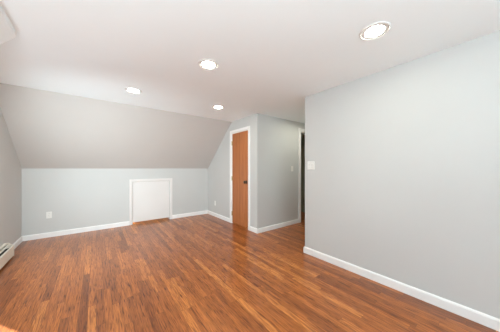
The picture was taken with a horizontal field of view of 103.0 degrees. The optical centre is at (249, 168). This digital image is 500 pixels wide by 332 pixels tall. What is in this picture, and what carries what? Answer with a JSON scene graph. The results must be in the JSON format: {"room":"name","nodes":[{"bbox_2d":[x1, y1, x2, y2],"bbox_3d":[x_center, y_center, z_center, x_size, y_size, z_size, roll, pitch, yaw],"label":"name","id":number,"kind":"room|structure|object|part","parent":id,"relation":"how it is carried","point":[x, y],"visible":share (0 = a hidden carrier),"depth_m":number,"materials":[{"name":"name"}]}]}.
{"room":"empty attic room","nodes":[
{"label":"empty attic room","id":0,"kind":"room"},
{"bbox_2d":[0,108,21,245],"bbox_3d":[-1.803,0.090,0.616,0.120,2.260,6.780,0,0,-38],"label":"wall","id":1,"kind":"structure","parent":0,"point":[10,168],"depth_m":2.87,"materials":[{"name":"grey paint"}]},
{"bbox_2d":[0,243,13,268],"bbox_3d":[-2.204,1.117,1.311,0.092,0.207,3.570,0,0,-38],"label":"baseboard heater","id":2,"kind":"object","parent":1,"relation":"attached to","point":[7,249],"visible":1,"depth_m":2.58,"materials":[{"name":"metal"}]},
{"bbox_2d":[0,4,15,44],"bbox_3d":[-0.728,-0.727,-0.260,0.510,0.626,4.080,0,0,-38],"label":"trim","id":3,"kind":"structure","parent":1,"relation":"attached to","point":[7,31],"depth_m":1.40,"materials":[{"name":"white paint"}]},
{"bbox_2d":[13,236,22,248],"bbox_3d":[-3.580,1.176,3.025,0.015,0.088,0.765,0,0,-38],"label":"baseboard","id":4,"kind":"structure","parent":1,"relation":"attached to","point":[20,239],"depth_m":3.16,"materials":[{"name":"white paint"}]},
{"bbox_2d":[22,169,207,235],"bbox_3d":[-2.524,0.610,4.419,3.390,1.220,0.120,0,0,-38],"label":"wall","id":5,"kind":"structure","parent":0,"point":[75,198],"depth_m":3.87,"materials":[{"name":"grey paint"}]},
{"bbox_2d":[46,212,51,218],"bbox_3d":[-3.568,0.826,3.532,0.072,0.116,0.008,0,0,-38],"label":"electrical outlet","id":6,"kind":"object","parent":5,"relation":"attached to","point":[48,214],"visible":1,"depth_m":3.53,"materials":[{"name":"plastic"}]},
{"bbox_2d":[22,210,207,240],"bbox_3d":[-2.483,1.176,4.365,3.390,0.088,0.015,0,0,-38],"label":"baseboard","id":7,"kind":"structure","parent":5,"relation":"attached to","point":[113,225],"depth_m":3.84,"materials":[{"name":"white paint"}]},
{"bbox_2d":[129,178,171,224],"bbox_3d":[-2.246,0.728,4.562,0.895,0.985,0.038,0,0,-38],"label":"access panel","id":8,"kind":"object","parent":5,"relation":"attached to","point":[148,200],"visible":1,"depth_m":4.53,"materials":[{"name":"paint"}]},
{"bbox_3d":[-2.252,0.737,4.570,0.767,0.876,0.018,0,0,-38],"label":"panel door","id":9,"kind":"part","parent":8,"relation":"part of","materials":[{"name":"paint"}]},
{"bbox_2d":[0,83,231,168],"bbox_3d":[-2.194,-0.528,3.910,3.530,1.263,1.330,0,0,-38],"label":"ceiling","id":10,"kind":"structure","parent":0,"point":[47,129],"depth_m":3.46,"materials":[{"name":"grey paint"}]},
{"bbox_2d":[0,212,498,331],"bbox_3d":[0.303,1.280,2.560,5.830,0.120,7.520,0,0,-38],"label":"floor","id":11,"kind":"structure","parent":0,"point":[203,272],"depth_m":2.02,"materials":[{"name":"brown wood"}]},
{"bbox_2d":[0,0,499,123],"bbox_3d":[0.456,-1.100,2.362,5.830,0.120,7.020,0,0,-38],"label":"ceiling","id":12,"kind":"structure","parent":0,"point":[271,55],"depth_m":1.67,"materials":[{"name":"white paint"}]},
{"bbox_2d":[125,87,141,93],"bbox_3d":[-1.553,-1.036,2.655,0.204,0.007,0.204,0,0,-38],"label":"recessed light","id":13,"kind":"object","parent":12,"relation":"in","point":[128,89],"visible":1,"depth_m":2.64,"materials":[{"name":"white"}]},
{"bbox_2d":[198,59,218,69],"bbox_3d":[-0.414,-1.036,1.990,0.204,0.007,0.204,0,0,-38],"label":"recessed light","id":14,"kind":"object","parent":12,"relation":"in","point":[208,64],"visible":1,"depth_m":1.98,"materials":[{"name":"white"}]},
{"bbox_2d":[212,105,223,108],"bbox_3d":[-0.537,-1.036,3.370,0.204,0.007,0.204,0,0,-38],"label":"recessed light","id":15,"kind":"object","parent":12,"relation":"in","point":[214,106],"visible":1,"depth_m":3.37,"materials":[{"name":"white"}]},
{"bbox_2d":[359,21,390,39],"bbox_3d":[0.944,-1.036,1.507,0.204,0.007,0.204,0,0,-38],"label":"recessed light","id":16,"kind":"object","parent":12,"relation":"in","point":[376,30],"visible":1,"depth_m":1.50,"materials":[{"name":"white"}]},
{"bbox_2d":[262,114,304,226],"bbox_3d":[1.019,0.090,4.503,2.080,2.260,0.120,0,0,-38],"label":"wall","id":17,"kind":"structure","parent":0,"point":[280,137],"depth_m":4.11,"materials":[{"name":"grey paint"}]},
{"bbox_2d":[258,219,298,232],"bbox_3d":[0.627,1.176,4.115,1.225,0.088,0.015,0,0,-38],"label":"baseboard","id":18,"kind":"structure","parent":17,"relation":"attached to","point":[275,226],"depth_m":4.05,"materials":[{"name":"white paint"}]},
{"bbox_2d":[299,128,304,222],"bbox_3d":[1.414,0.155,4.797,0.885,2.130,0.138,0,0,-38],"label":"door frame","id":19,"kind":"structure","parent":17,"relation":"in","point":[301,131],"depth_m":4.50,"materials":[{"name":"white paint"}]},
{"bbox_2d":[301,134,304,211],"bbox_3d":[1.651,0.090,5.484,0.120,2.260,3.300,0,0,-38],"label":"doorway","id":20,"kind":"structure","parent":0,"point":[302,135],"depth_m":5.61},
{"bbox_2d":[208,30,499,318],"bbox_3d":[0.974,0.090,2.762,0.120,2.260,6.780,0,0,-38],"label":"wall","id":21,"kind":"structure","parent":0,"point":[403,186],"depth_m":1.91,"materials":[{"name":"grey paint"}]},
{"bbox_2d":[208,210,257,233],"bbox_3d":[-0.501,1.176,4.561,0.015,0.088,2.100,0,0,-38],"label":"baseboard","id":22,"kind":"structure","parent":21,"relation":"attached to","point":[255,230],"depth_m":4.67,"materials":[{"name":"white paint"}]},
{"bbox_2d":[230,126,249,230],"bbox_3d":[-0.196,0.190,4.228,0.179,2.060,0.730,0,0,-38],"label":"door","id":23,"kind":"structure","parent":21,"relation":"in","point":[239,138],"depth_m":4.19,"materials":[{"name":"brown wood"}]},
{"bbox_2d":[307,161,314,169],"bbox_3d":[0.859,-0.042,2.805,0.010,0.116,0.118,0,0,-38],"label":"light switch","id":24,"kind":"object","parent":21,"relation":"attached to","point":[310,164],"visible":1,"depth_m":2.80,"materials":[{"name":"plastic"}]},
{"bbox_2d":[304,247,499,331],"bbox_3d":[1.893,1.176,1.463,0.015,0.088,3.600,0,0,-38],"label":"baseboard","id":25,"kind":"structure","parent":21,"relation":"attached to","point":[484,319],"depth_m":1.87,"materials":[{"name":"white paint"}]}
]}

